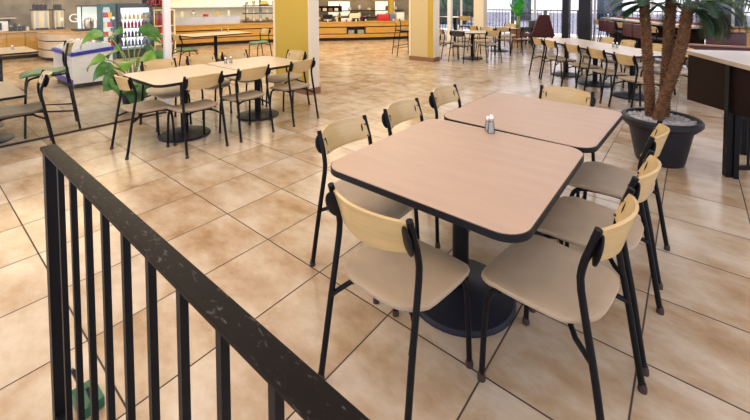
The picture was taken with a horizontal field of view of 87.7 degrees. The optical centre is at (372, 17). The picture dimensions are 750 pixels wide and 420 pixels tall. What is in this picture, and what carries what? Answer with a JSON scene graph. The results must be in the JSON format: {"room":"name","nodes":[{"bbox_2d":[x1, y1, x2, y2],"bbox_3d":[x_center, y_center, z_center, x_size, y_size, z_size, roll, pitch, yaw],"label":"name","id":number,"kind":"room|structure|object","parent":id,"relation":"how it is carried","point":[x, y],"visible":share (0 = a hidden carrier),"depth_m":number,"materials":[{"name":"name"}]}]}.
{"room":"eatery","nodes":[
{"label":"eatery","id":0,"kind":"room"},
{"bbox_2d":[0,0,408,30],"bbox_3d":[-7.140,-0.672,14.288,20.131,3.400,2.777,-2,3,-35],"label":"wall","id":1,"kind":"structure","parent":0,"point":[19,9],"depth_m":13.08,"materials":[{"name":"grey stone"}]},
{"bbox_2d":[170,0,272,7],"bbox_3d":[-5.881,-0.833,15.980,4.750,0.825,0.989,-2,3,-29],"label":"extractor hood","id":2,"kind":"object","parent":1,"relation":"attached to","point":[174,3],"visible":0.75,"depth_m":15.48,"materials":[{"name":"silver metal"}]},
{"bbox_2d":[171,6,272,7],"bbox_3d":[-5.897,-0.439,16.001,4.666,0.035,0.524,-2,3,-29],"label":"lamp","id":3,"kind":"object","parent":2,"relation":"attached to","point":[171,6],"depth_m":15.46,"materials":[{"name":"beige"}]},
{"bbox_2d":[171,7,272,18],"bbox_3d":[-6.055,-0.173,16.327,4.760,0.530,0.310,-2,3,-29],"label":"lining","id":4,"kind":"object","parent":1,"relation":"attached to","point":[211,11],"visible":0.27,"depth_m":16.38,"materials":[{"name":"beige tile"}]},
{"bbox_2d":[328,1,349,15],"bbox_3d":[-1.504,-0.401,17.675,1.000,0.700,0.060,-1,2,-9],"label":"menu panel","id":5,"kind":"object","parent":1,"relation":"attached to","point":[345,4],"visible":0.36,"depth_m":17.66,"materials":[{"name":"beige"}]},
{"bbox_2d":[375,1,394,15],"bbox_3d":[0.588,-0.432,18.238,1.000,0.700,0.060,-1,2,-22],"label":"menu panel","id":6,"kind":"object","parent":1,"relation":"attached to","point":[379,5],"visible":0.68,"depth_m":18.13,"materials":[{"name":"beige"}]},
{"bbox_2d":[273,0,320,94],"bbox_3d":[-1.369,-0.386,6.942,0.982,3.375,0.270,2,3,39],"label":"column","id":7,"kind":"structure","parent":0,"point":[295,22],"depth_m":6.76,"materials":[{"name":"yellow paint"}]},
{"bbox_2d":[0,30,749,419],"bbox_3d":[0.544,1.301,8.047,30.000,0.100,26.000,2,3,39],"label":"floor","id":8,"kind":"structure","parent":0,"point":[244,214],"depth_m":2.38,"materials":[{"name":"tile"}]},
{"bbox_2d":[0,33,24,59],"bbox_3d":[-10.406,0.802,11.063,0.585,0.740,0.776,2,3,39],"label":"base cabinet","id":9,"kind":"object","parent":8,"relation":"on","point":[7,39],"visible":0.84,"depth_m":10.98,"materials":[{"name":"brown wood"}]},
{"bbox_2d":[0,81,26,143],"bbox_3d":[-4.753,1.151,4.603,1.270,0.520,0.870,2,3,39],"label":"dining table","id":10,"kind":"object","parent":8,"relation":"on","point":[8,91],"visible":1,"depth_m":4.58,"materials":[{"name":"beige laminate"}]},
{"bbox_2d":[0,46,38,89],"bbox_3d":[-6.574,0.956,6.887,1.250,0.740,0.900,2,3,39],"label":"dining table","id":11,"kind":"object","parent":8,"relation":"on","point":[5,51],"visible":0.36,"depth_m":6.88,"materials":[{"name":"brown wood"}]},
{"bbox_2d":[0,70,55,143],"bbox_3d":[-3.728,1.012,4.150,0.540,0.826,0.474,-2,3,-44],"label":"dining chair","id":12,"kind":"object","parent":8,"relation":"on","point":[8,112],"visible":0.94,"depth_m":4.13,"materials":[{"name":"brown wood"}]},
{"bbox_2d":[25,32,40,57],"bbox_3d":[-9.911,0.776,11.665,0.585,0.740,0.776,2,3,39],"label":"base cabinet","id":13,"kind":"object","parent":8,"relation":"on","point":[31,41],"visible":0.34,"depth_m":11.30,"materials":[{"name":"brown wood"}]},
{"bbox_2d":[19,41,80,138],"bbox_3d":[-4.002,0.852,4.848,0.562,1.095,0.475,-2,3,-42],"label":"bar stool","id":14,"kind":"object","parent":8,"relation":"on","point":[67,47],"visible":0.93,"depth_m":4.80,"materials":[{"name":"green metal"}]},
{"bbox_2d":[36,30,97,60],"bbox_3d":[-8.326,0.764,11.424,1.180,0.770,2.100,2,3,39],"label":"counter","id":15,"kind":"object","parent":8,"relation":"on","point":[47,40],"visible":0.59,"depth_m":10.61,"materials":[{"name":"brown wood"}]},
{"bbox_2d":[71,5,108,30],"bbox_3d":[-8.242,0.004,11.578,0.500,0.732,1.025,2,3,39],"label":"display case","id":16,"kind":"object","parent":15,"relation":"on","point":[83,11],"visible":0.43,"depth_m":11.50,"materials":[{"name":"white plastic"}]},
{"bbox_2d":[83,17,93,28],"bbox_3d":[-8.246,0.157,11.358,0.260,0.320,0.254,2,3,39],"label":"urn","id":17,"kind":"object","parent":16,"relation":"on","point":[87,25],"visible":0.85,"depth_m":11.28,"materials":[{"name":"silver metal"}]},
{"bbox_2d":[52,38,113,87],"bbox_3d":[-5.775,0.861,7.780,1.390,0.830,0.680,2,3,39],"label":"chest freezer","id":18,"kind":"object","parent":8,"relation":"on","point":[78,60],"visible":0.74,"depth_m":7.33,"materials":[{"name":"white plastic"}]},
{"bbox_2d":[0,0,172,147],"bbox_3d":[-4.777,-0.217,3.334,0.085,3.355,5.872,2,3,39],"label":"glass partition","id":19,"kind":"structure","parent":8,"relation":"on","point":[166,4],"depth_m":5.54,"materials":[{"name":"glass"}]},
{"bbox_2d":[71,368,104,418],"bbox_3d":[-1.130,1.458,1.544,0.155,0.122,0.080,2,3,39],"label":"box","id":20,"kind":"object","parent":8,"relation":"on","point":[101,397],"visible":0.44,"depth_m":1.52,"materials":[{"name":"green plastic"}]},
{"bbox_2d":[96,4,116,58],"bbox_3d":[-7.452,0.389,10.962,0.340,1.550,0.360,2,3,39],"label":"shelf unit","id":21,"kind":"object","parent":8,"relation":"on","point":[112,7],"visible":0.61,"depth_m":10.95,"materials":[{"name":"teal metal"}]},
{"bbox_2d":[80,23,162,104],"bbox_3d":[-3.651,0.725,5.891,1.080,1.259,1.103,2,3,39],"label":"potted plant","id":22,"kind":"object","parent":8,"relation":"on","point":[104,68],"visible":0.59,"depth_m":5.82,"materials":[{"name":"green plant"}]},
{"bbox_2d":[110,3,152,58],"bbox_3d":[-7.072,0.361,11.504,0.620,1.560,0.900,2,3,39],"label":"fridge","id":23,"kind":"object","parent":8,"relation":"on","point":[121,8],"visible":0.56,"depth_m":11.42,"materials":[{"name":"white plastic"}]},
{"bbox_2d":[110,73,176,159],"bbox_3d":[-2.482,1.003,4.252,0.474,0.826,0.540,2,3,39],"label":"dining chair","id":24,"kind":"object","parent":8,"relation":"on","point":[125,84],"visible":0.93,"depth_m":4.18,"materials":[{"name":"brown wood"}]},
{"bbox_2d":[152,9,175,52],"bbox_3d":[-6.571,0.431,12.196,0.450,1.360,0.630,2,3,39],"label":"rack","id":25,"kind":"object","parent":8,"relation":"on","point":[156,46],"visible":0.28,"depth_m":12.30,"materials":[{"name":"beige paint"}]},
{"bbox_2d":[142,0,161,6],"bbox_3d":[-6.681,-0.458,12.027,0.054,0.430,0.750,2,3,39],"label":"sign panel","id":26,"kind":"object","parent":25,"relation":"on","point":[155,3],"visible":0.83,"depth_m":11.99,"materials":[{"name":"brown"}]},
{"bbox_2d":[139,58,191,131],"bbox_3d":[-2.667,0.971,5.051,0.540,0.826,0.474,2,3,39],"label":"dining chair","id":27,"kind":"object","parent":8,"relation":"on","point":[174,91],"visible":0.72,"depth_m":5.06,"materials":[{"name":"brown wood"}]},
{"bbox_2d":[123,64,236,142],"bbox_3d":[-2.242,1.028,4.656,1.020,0.740,1.005,2,3,39],"label":"dining table","id":28,"kind":"object","parent":8,"relation":"on","point":[167,77],"visible":0.78,"depth_m":4.60,"materials":[{"name":"beige laminate"}]},
{"bbox_2d":[171,34,197,66],"bbox_3d":[-4.500,0.804,9.371,0.474,0.826,0.540,2,3,39],"label":"dining chair","id":29,"kind":"object","parent":8,"relation":"on","point":[174,38],"visible":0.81,"depth_m":9.22,"materials":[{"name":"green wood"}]},
{"bbox_2d":[166,71,228,158],"bbox_3d":[-1.933,1.000,4.267,0.540,0.826,0.474,2,3,39],"label":"dining chair","id":30,"kind":"object","parent":8,"relation":"on","point":[208,80],"visible":1,"depth_m":4.16,"materials":[{"name":"brown wood"}]},
{"bbox_2d":[40,144,369,419],"bbox_3d":[-0.266,1.020,0.693,2.360,1.061,0.046,2,3,39],"label":"railing","id":31,"kind":"object","parent":8,"relation":"on","point":[288,377],"visible":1,"depth_m":0.93,"materials":[{"name":"black metal"}]},
{"bbox_2d":[186,53,232,119],"bbox_3d":[-2.317,0.950,5.539,0.540,0.826,0.474,2,3,39],"label":"dining chair","id":32,"kind":"object","parent":8,"relation":"on","point":[200,58],"visible":0.6,"depth_m":5.59,"materials":[{"name":"brown wood"}]},
{"bbox_2d":[179,31,251,61],"bbox_3d":[-4.214,0.800,10.509,1.000,0.740,1.700,2,3,39],"label":"dining table","id":33,"kind":"object","parent":8,"relation":"on","point":[225,33],"visible":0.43,"depth_m":10.46,"materials":[{"name":"brown wood"}]},
{"bbox_2d":[219,49,263,108],"bbox_3d":[-1.990,0.931,5.969,0.540,0.826,0.474,2,3,39],"label":"dining chair","id":34,"kind":"object","parent":8,"relation":"on","point":[236,54],"visible":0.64,"depth_m":6.03,"materials":[{"name":"brown wood"}]},
{"bbox_2d":[219,64,274,142],"bbox_3d":[-1.540,0.980,4.721,0.540,0.826,0.474,2,3,39],"label":"dining chair","id":35,"kind":"object","parent":8,"relation":"on","point":[255,73],"visible":0.98,"depth_m":4.61,"materials":[{"name":"brown wood"}]},
{"bbox_2d":[207,56,300,120],"bbox_3d":[-1.599,0.994,5.439,1.020,0.740,1.005,2,3,39],"label":"dining table","id":36,"kind":"object","parent":8,"relation":"on","point":[257,114],"visible":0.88,"depth_m":5.39,"materials":[{"name":"beige laminate"}]},
{"bbox_2d":[248,28,272,57],"bbox_3d":[-3.201,0.729,11.111,0.474,0.826,0.540,2,3,39],"label":"dining chair","id":37,"kind":"object","parent":8,"relation":"on","point":[263,30],"visible":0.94,"depth_m":11.13,"materials":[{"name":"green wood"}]},
{"bbox_2d":[265,50,309,110],"bbox_3d":[-1.305,0.930,5.937,0.474,0.826,0.540,2,3,39],"label":"dining chair","id":38,"kind":"object","parent":8,"relation":"on","point":[291,54],"visible":0.8,"depth_m":5.95,"materials":[{"name":"brown wood"}]},
{"bbox_2d":[175,20,408,46],"bbox_3d":[-3.330,0.577,15.457,11.081,0.780,1.446,-1,2,-19],"label":"counter","id":39,"kind":"object","parent":8,"relation":"on","point":[373,29],"depth_m":15.43,"materials":[{"name":"brown wood"}]},
{"bbox_2d":[175,16,239,24],"bbox_3d":[-6.202,0.106,14.247,2.646,0.280,0.383,-2,3,-32],"label":"guard","id":40,"kind":"object","parent":39,"relation":"on","point":[210,19],"visible":0.73,"depth_m":14.22,"materials":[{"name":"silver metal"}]},
{"bbox_2d":[242,0,272,22],"bbox_3d":[-4.426,-0.297,15.440,1.350,0.975,0.340,-1,2,-22],"label":"rack","id":41,"kind":"object","parent":39,"relation":"on","point":[245,5],"visible":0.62,"depth_m":15.31,"materials":[{"name":"black metal"}]},
{"bbox_2d":[175,20,408,26],"bbox_3d":[-3.333,0.207,15.443,11.081,0.040,1.444,-1,2,-19],"label":"countertop","id":42,"kind":"structure","parent":39,"relation":"on","point":[240,23],"depth_m":15.37,"materials":[{"name":"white wood"}]},
{"bbox_2d":[322,14,333,21],"bbox_3d":[-1.815,0.018,15.904,0.460,0.287,0.308,0,2,-7],"label":"cash register","id":43,"kind":"object","parent":39,"relation":"on","point":[329,17],"visible":0.96,"depth_m":15.80,"materials":[{"name":"black plastic"}]},
{"bbox_2d":[319,4,341,20],"bbox_3d":[-1.825,-0.210,16.318,1.120,0.710,0.295,0,2,-7],"label":"display stand","id":44,"kind":"object","parent":39,"relation":"on","point":[339,7],"visible":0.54,"depth_m":16.41,"materials":[{"name":"black metal"}]},
{"bbox_2d":[377,14,388,20],"bbox_3d":[0.442,-0.005,16.355,0.480,0.280,0.260,-1,2,-16],"label":"crate","id":45,"kind":"object","parent":39,"relation":"on","point":[380,17],"visible":0.99,"depth_m":16.23,"materials":[{"name":"red plastic"}]},
{"bbox_2d":[269,57,318,126],"bbox_3d":[-1.074,0.957,5.257,0.540,0.826,0.474,1,3,35],"label":"dining chair","id":46,"kind":"object","parent":8,"relation":"on","point":[304,65],"visible":0.98,"depth_m":5.15,"materials":[{"name":"brown wood"}]},
{"bbox_2d":[310,115,419,303],"bbox_3d":[-0.024,1.070,2.335,0.540,0.826,0.474,2,3,39],"label":"dining chair","id":47,"kind":"object","parent":8,"relation":"on","point":[336,134],"visible":0.57,"depth_m":2.31,"materials":[{"name":"brown wood"}]},
{"bbox_2d":[318,182,472,419],"bbox_3d":[0.117,1.098,1.649,0.474,0.826,0.540,2,3,42],"label":"dining chair","id":48,"kind":"object","parent":8,"relation":"on","point":[403,272],"visible":0.99,"depth_m":1.56,"materials":[{"name":"beige plastic"}]},
{"bbox_2d":[392,18,408,55],"bbox_3d":[0.908,0.563,11.513,0.562,1.095,0.475,-1,2,-16],"label":"bar stool","id":49,"kind":"object","parent":8,"relation":"on","point":[397,21],"visible":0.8,"depth_m":11.36,"materials":[{"name":"brown wood"}]},
{"bbox_2d":[382,97,439,248],"bbox_3d":[0.376,1.050,2.794,0.540,0.826,0.474,2,3,39],"label":"dining chair","id":50,"kind":"object","parent":8,"relation":"on","point":[397,112],"visible":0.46,"depth_m":2.92,"materials":[{"name":"brown wood"}]},
{"bbox_2d":[429,84,460,118],"bbox_3d":[0.781,1.028,3.295,0.540,0.826,0.474,2,3,39],"label":"dining chair","id":51,"kind":"object","parent":8,"relation":"on","point":[442,95],"visible":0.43,"depth_m":3.46,"materials":[{"name":"brown wood"}]},
{"bbox_2d":[439,29,457,58],"bbox_3d":[2.114,0.715,10.931,0.540,0.826,0.474,0,2,-6],"label":"dining chair","id":52,"kind":"object","parent":8,"relation":"on","point":[441,31],"visible":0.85,"depth_m":10.76,"materials":[{"name":"brown wood"}]},
{"bbox_2d":[331,119,583,337],"bbox_3d":[0.474,1.119,2.099,1.006,0.745,1.080,2,3,39],"label":"dining table","id":53,"kind":"object","parent":8,"relation":"on","point":[498,186],"visible":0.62,"depth_m":1.92,"materials":[{"name":"beige laminate"}]},
{"bbox_2d":[488,114,494,133],"bbox_3d":[0.752,0.671,2.469,0.046,0.118,0.044,2,3,39],"label":"shaker","id":54,"kind":"object","parent":53,"relation":"on","point":[491,129],"visible":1,"depth_m":2.46,"materials":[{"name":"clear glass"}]},
{"bbox_2d":[448,30,472,63],"bbox_3d":[2.327,0.742,10.235,0.474,0.826,0.540,2,3,44],"label":"dining chair","id":55,"kind":"object","parent":8,"relation":"on","point":[452,33],"visible":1,"depth_m":10.11,"materials":[{"name":"black metal"}]},
{"bbox_2d":[457,16,474,48],"bbox_3d":[3.180,0.486,13.199,0.475,1.095,0.562,1,3,29],"label":"bar stool","id":56,"kind":"object","parent":8,"relation":"on","point":[464,18],"visible":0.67,"depth_m":13.03,"materials":[{"name":"beige wood"}]},
{"bbox_2d":[454,30,485,59],"bbox_3d":[2.763,0.761,10.797,0.960,0.740,1.000,0,2,5],"label":"dining table","id":57,"kind":"object","parent":8,"relation":"on","point":[472,32],"visible":0.71,"depth_m":10.76,"materials":[{"name":"brown wood"}]},
{"bbox_2d":[467,25,488,52],"bbox_3d":[3.342,0.654,12.312,0.540,0.826,0.474,-1,2,-21],"label":"dining chair","id":58,"kind":"object","parent":8,"relation":"on","point":[470,27],"visible":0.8,"depth_m":12.17,"materials":[{"name":"brown wood"}]},
{"bbox_2d":[474,27,494,56],"bbox_3d":[3.244,0.695,11.319,0.474,0.826,0.540,2,3,39],"label":"dining chair","id":59,"kind":"object","parent":8,"relation":"on","point":[480,41],"visible":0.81,"depth_m":11.34,"materials":[{"name":"brown wood"}]},
{"bbox_2d":[477,30,502,62],"bbox_3d":[3.072,0.737,10.276,0.474,0.826,0.540,-1,2,-16],"label":"dining chair","id":60,"kind":"object","parent":8,"relation":"on","point":[488,33],"visible":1,"depth_m":10.10,"materials":[{"name":"brown wood"}]},
{"bbox_2d":[495,27,510,55],"bbox_3d":[3.895,0.678,11.664,0.474,0.826,0.540,1,2,19],"label":"dining chair","id":61,"kind":"object","parent":8,"relation":"on","point":[503,29],"visible":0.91,"depth_m":11.44,"materials":[{"name":"brown wood"}]},
{"bbox_2d":[490,27,518,51],"bbox_3d":[4.037,0.691,12.403,0.950,0.740,1.000,0,2,5],"label":"dining table","id":62,"kind":"object","parent":8,"relation":"on","point":[512,28],"visible":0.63,"depth_m":12.31,"materials":[{"name":"brown wood"}]},
{"bbox_2d":[501,23,517,48],"bbox_3d":[4.563,0.618,13.081,0.474,0.826,0.540,2,3,39],"label":"dining chair","id":63,"kind":"object","parent":8,"relation":"on","point":[504,35],"visible":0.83,"depth_m":13.13,"materials":[{"name":"brown wood"}]},
{"bbox_2d":[508,0,527,42],"bbox_3d":[5.631,0.004,15.075,0.710,1.884,0.652,0,2,12],"label":"banana plant","id":64,"kind":"object","parent":8,"relation":"on","point":[520,5],"visible":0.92,"depth_m":14.93,"materials":[{"name":"green plant"}]},
{"bbox_2d":[511,27,532,54],"bbox_3d":[4.481,0.674,11.707,0.474,0.826,0.540,-1,3,-26],"label":"dining chair","id":65,"kind":"object","parent":8,"relation":"on","point":[523,29],"visible":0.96,"depth_m":11.53,"materials":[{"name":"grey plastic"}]},
{"bbox_2d":[444,93,622,234],"bbox_3d":[1.189,1.084,2.895,1.000,0.745,1.015,2,3,41],"label":"dining table","id":66,"kind":"object","parent":8,"relation":"on","point":[583,128],"visible":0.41,"depth_m":2.75,"materials":[{"name":"beige laminate"}]},
{"bbox_2d":[524,15,554,45],"bbox_3d":[5.984,0.442,13.914,0.840,1.100,0.890,0,2,-1],"label":"lounge chair","id":67,"kind":"object","parent":8,"relation":"on","point":[543,28],"visible":0.8,"depth_m":13.62,"materials":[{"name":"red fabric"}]},
{"bbox_2d":[528,36,561,78],"bbox_3d":[3.630,0.821,8.156,0.540,0.826,0.474,0,2,-4],"label":"dining chair","id":68,"kind":"object","parent":8,"relation":"on","point":[537,41],"visible":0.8,"depth_m":8.10,"materials":[{"name":"brown wood"}]},
{"bbox_2d":[540,39,576,83],"bbox_3d":[3.662,0.841,7.649,0.540,0.826,0.474,0,2,-4],"label":"dining chair","id":69,"kind":"object","parent":8,"relation":"on","point":[548,43],"visible":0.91,"depth_m":7.54,"materials":[{"name":"brown wood"}]},
{"bbox_2d":[477,186,647,419],"bbox_3d":[0.756,1.097,1.595,0.474,0.826,0.540,-2,3,-44],"label":"dining chair","id":70,"kind":"object","parent":8,"relation":"on","point":[564,284],"visible":0.98,"depth_m":1.55,"materials":[{"name":"brown wood"}]},
{"bbox_2d":[539,85,595,197],"bbox_3d":[1.544,1.028,3.239,0.474,0.826,0.540,2,3,41],"label":"dining chair","id":71,"kind":"object","parent":8,"relation":"on","point":[554,93],"visible":0.3,"depth_m":3.39,"materials":[{"name":"brown wood"}]},
{"bbox_2d":[540,38,598,76],"bbox_3d":[4.143,0.855,8.335,0.920,0.740,0.960,0,2,-4],"label":"dining table","id":72,"kind":"object","parent":8,"relation":"on","point":[558,40],"visible":0.64,"depth_m":8.29,"materials":[{"name":"brown wood"}]},
{"bbox_2d":[560,42,601,92],"bbox_3d":[3.709,0.871,6.903,0.540,0.826,0.474,0,2,-4],"label":"dining chair","id":73,"kind":"object","parent":8,"relation":"on","point":[570,48],"visible":0.92,"depth_m":6.78,"materials":[{"name":"brown wood"}]},
{"bbox_2d":[529,149,663,376],"bbox_3d":[1.118,1.081,1.972,0.540,0.826,0.474,2,3,43],"label":"dining chair","id":74,"kind":"object","parent":8,"relation":"on","point":[572,219],"visible":0.7,"depth_m":1.95,"materials":[{"name":"brown wood"}]},
{"bbox_2d":[559,42,633,87],"bbox_3d":[4.209,0.893,7.375,0.920,0.740,0.960,0,2,-4],"label":"dining table","id":75,"kind":"object","parent":8,"relation":"on","point":[591,83],"visible":0.71,"depth_m":7.33,"materials":[{"name":"beige laminate"}]},
{"bbox_2d":[581,36,617,78],"bbox_3d":[4.693,0.819,8.103,0.540,0.826,0.474,0,2,-4],"label":"dining chair","id":76,"kind":"object","parent":8,"relation":"on","point":[609,40],"visible":0.48,"depth_m":8.15,"materials":[{"name":"brown wood"}]},
{"bbox_2d":[583,47,629,103],"bbox_3d":[3.751,0.898,6.236,0.540,0.826,0.474,0,2,-4],"label":"dining chair","id":77,"kind":"object","parent":8,"relation":"on","point":[594,53],"visible":0.92,"depth_m":6.12,"materials":[{"name":"brown wood"}]},
{"bbox_2d":[599,20,620,40],"bbox_3d":[7.441,0.566,12.218,0.553,0.982,0.540,0,2,11],"label":"bar chair","id":78,"kind":"object","parent":8,"relation":"on","point":[602,23],"visible":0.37,"depth_m":12.17,"materials":[{"name":"red leather"}]},
{"bbox_2d":[564,119,669,289],"bbox_3d":[1.530,1.059,2.461,0.540,0.826,0.474,2,3,41],"label":"dining chair","id":79,"kind":"object","parent":8,"relation":"on","point":[592,176],"visible":0.77,"depth_m":2.43,"materials":[{"name":"brown wood"}]},
{"bbox_2d":[606,21,629,39],"bbox_3d":[7.323,0.590,11.630,0.553,0.982,0.540,0,2,11],"label":"bar chair","id":80,"kind":"object","parent":8,"relation":"on","point":[610,25],"visible":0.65,"depth_m":11.56,"materials":[{"name":"red leather"}]},
{"bbox_2d":[599,39,638,84],"bbox_3d":[4.731,0.843,7.506,0.540,0.826,0.474,0,2,-4],"label":"dining chair","id":81,"kind":"object","parent":8,"relation":"on","point":[630,43],"visible":0.48,"depth_m":7.55,"materials":[{"name":"brown wood"}]},
{"bbox_2d":[623,23,633,39],"bbox_3d":[7.088,0.638,10.454,0.553,0.982,0.540,0,2,11],"label":"bar chair","id":82,"kind":"object","parent":8,"relation":"on","point":[627,27],"visible":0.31,"depth_m":10.40,"materials":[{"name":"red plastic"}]},
{"bbox_2d":[598,48,661,100],"bbox_3d":[4.275,0.932,6.416,0.920,0.740,0.960,0,2,-4],"label":"dining table","id":83,"kind":"object","parent":8,"relation":"on","point":[637,52],"visible":0.58,"depth_m":6.38,"materials":[{"name":"beige laminate"}]},
{"bbox_2d":[608,52,659,107],"bbox_3d":[3.791,0.923,5.600,0.540,0.826,0.474,0,2,-4],"label":"dining chair","id":84,"kind":"object","parent":8,"relation":"on","point":[623,59],"visible":0.84,"depth_m":5.55,"materials":[{"name":"brown wood"}]},
{"bbox_2d":[622,43,662,87],"bbox_3d":[4.771,0.869,6.860,0.540,0.826,0.474,0,2,-4],"label":"dining chair","id":85,"kind":"object","parent":8,"relation":"on","point":[657,47],"visible":0.3,"depth_m":6.85,"materials":[{"name":"brown wood"}]},
{"bbox_2d":[633,24,661,62],"bbox_3d":[6.971,0.662,9.867,0.553,0.982,0.540,0,2,11],"label":"bar chair","id":86,"kind":"object","parent":8,"relation":"on","point":[636,27],"visible":0.37,"depth_m":9.93,"materials":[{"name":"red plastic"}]},
{"bbox_2d":[600,16,704,64],"bbox_3d":[7.751,0.542,11.134,0.560,1.010,5.100,0,2,11],"label":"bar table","id":87,"kind":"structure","parent":8,"relation":"on","point":[694,39],"depth_m":10.61,"materials":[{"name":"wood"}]},
{"bbox_2d":[600,17,701,28],"bbox_3d":[7.744,0.120,11.118,0.550,0.045,5.100,0,2,11],"label":"countertop","id":88,"kind":"structure","parent":87,"relation":"on","point":[610,18],"depth_m":11.41,"materials":[{"name":"brown wood"}]},
{"bbox_2d":[654,47,696,94],"bbox_3d":[4.809,0.893,6.263,0.540,0.826,0.474,0,2,-4],"label":"dining chair","id":89,"kind":"object","parent":8,"relation":"on","point":[684,72],"visible":0.09,"depth_m":6.22,"materials":[{"name":"brown wood"}]},
{"bbox_2d":[606,0,749,168],"bbox_3d":[3.190,0.319,3.755,1.656,2.188,1.960,-2,3,-38],"label":"potted palm","id":90,"kind":"object","parent":8,"relation":"on","point":[641,121],"visible":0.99,"depth_m":3.76,"materials":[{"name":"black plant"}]},
{"bbox_2d":[621,107,704,168],"bbox_3d":[2.838,1.190,3.853,0.666,0.442,0.666,2,3,39],"label":"planter","id":91,"kind":"object","parent":90,"relation":"attached to","point":[683,127],"depth_m":3.68,"materials":[{"name":"black plastic"}]},
{"bbox_2d":[685,44,749,68],"bbox_3d":[6.517,0.878,6.586,1.920,0.815,0.650,1,3,35],"label":"bench","id":92,"kind":"object","parent":8,"relation":"on","point":[693,46],"visible":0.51,"depth_m":6.66,"materials":[{"name":"red plastic"}]},
{"bbox_2d":[686,49,749,177],"bbox_3d":[3.416,0.903,3.360,0.620,1.050,1.660,0,2,17],"label":"bar table","id":93,"kind":"object","parent":8,"relation":"on","point":[719,79],"visible":0.9,"depth_m":3.59,"materials":[{"name":"brown wood"}]},
{"bbox_2d":[705,31,748,45],"bbox_3d":[6.868,0.742,7.707,0.620,0.995,0.650,1,3,24],"label":"bench","id":94,"kind":"object","parent":8,"relation":"on","point":[740,39],"visible":0.1,"depth_m":7.38,"materials":[{"name":"red leather"}]},
{"bbox_2d":[725,26,749,45],"bbox_3d":[8.358,0.708,8.035,1.720,1.025,0.665,1,3,35],"label":"bench","id":95,"kind":"object","parent":8,"relation":"on","point":[736,28],"visible":0.06,"depth_m":8.06,"materials":[{"name":"beige wood"}]},
{"bbox_2d":[733,114,749,179],"bbox_3d":[3.718,1.135,3.426,1.049,0.580,0.049,0,2,3],"label":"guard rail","id":96,"kind":"object","parent":8,"relation":"on","point":[738,118],"visible":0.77,"depth_m":3.43,"materials":[{"name":"black metal"}]},
{"bbox_3d":[-11.395,0.855,9.858,0.585,0.740,0.776,2,3,39],"label":"base cabinet","id":97,"kind":"object","parent":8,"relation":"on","visible":0},
{"bbox_2d":[0,28,73,33],"bbox_3d":[-10.275,0.406,11.197,0.660,0.040,4.900,2,3,39],"label":"countertop","id":98,"kind":"structure","parent":97,"relation":"on","point":[13,31],"depth_m":11.37,"materials":[{"name":"brown wood"}]},
{"bbox_2d":[0,21,7,31],"bbox_3d":[-10.478,0.256,10.839,0.371,0.290,0.500,2,3,39],"label":"microwave","id":99,"kind":"object","parent":98,"relation":"on","point":[3,24],"visible":1,"depth_m":10.86,"materials":[{"name":"white metal"}]},
{"bbox_2d":[29,4,50,29],"bbox_3d":[-9.903,-0.014,11.650,0.460,0.760,0.420,2,3,39],"label":"dispenser","id":100,"kind":"object","parent":98,"relation":"on","point":[39,13],"visible":1,"depth_m":11.56,"materials":[{"name":"beige paint"}]},
{"bbox_2d":[50,4,65,29],"bbox_3d":[-9.637,-0.029,11.975,0.460,0.760,0.280,2,3,39],"label":"dispenser","id":101,"kind":"object","parent":98,"relation":"on","point":[57,13],"visible":0.95,"depth_m":11.89,"materials":[{"name":"beige paint"}]},
{"bbox_2d":[409,0,439,61],"bbox_3d":[1.392,-0.539,10.469,0.772,3.375,0.350,2,3,39],"label":"wall","id":102,"kind":"structure","parent":0,"point":[423,14],"depth_m":10.34,"materials":[{"name":"beige paint"}]},
{"bbox_2d":[447,0,452,47],"bbox_3d":[2.633,-0.648,13.238,0.130,3.350,0.130,2,3,39],"label":"wall","id":103,"kind":"structure","parent":0,"point":[449,2],"depth_m":13.23,"materials":[{"name":"white paint"}]},
{"bbox_2d":[474,0,486,39],"bbox_3d":[4.408,-0.764,15.919,0.420,3.350,0.360,2,3,39],"label":"wall","id":104,"kind":"structure","parent":0,"point":[480,6],"depth_m":15.80,"materials":[{"name":"beige paint"}]},
{"bbox_2d":[561,0,570,45],"bbox_3d":[6.856,-0.687,13.781,0.210,3.350,0.340,2,3,39],"label":"wall","id":105,"kind":"structure","parent":0,"point":[566,4],"depth_m":13.69,"materials":[{"name":"black paint"}]},
{"bbox_2d":[578,0,592,40],"bbox_3d":[7.320,-0.674,13.401,0.370,3.350,0.340,2,3,39],"label":"wall","id":106,"kind":"structure","parent":0,"point":[585,7],"depth_m":13.30,"materials":[{"name":"black paint"}]},
{"label":"outside","id":107,"kind":"structure","parent":0,"visible":0},
{"bbox_2d":[439,21,608,36],"bbox_3d":[15.273,0.652,24.407,60.000,0.100,24.000,2,3,39],"label":"ground","id":108,"kind":"structure","parent":107,"point":[489,23],"depth_m":25.53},
{"bbox_2d":[439,0,473,23],"bbox_3d":[6.233,-1.143,28.664,4.070,3.852,2.856,1,3,36],"label":"hedge","id":109,"kind":"object","parent":108,"relation":"on","point":[466,4],"visible":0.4,"depth_m":27.80,"materials":[{"name":"green plant"}]},
{"bbox_2d":[439,9,749,35],"bbox_3d":[9.970,0.278,17.092,20.440,1.190,0.090,2,3,39],"label":"terrace railing","id":110,"kind":"object","parent":108,"relation":"on","point":[456,10],"visible":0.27,"depth_m":18.97,"materials":[{"name":"black metal"}]},
{"bbox_2d":[439,0,749,41],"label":"window","id":111,"kind":"structure","parent":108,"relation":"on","point":[491,4],"depth_m":29.14,"materials":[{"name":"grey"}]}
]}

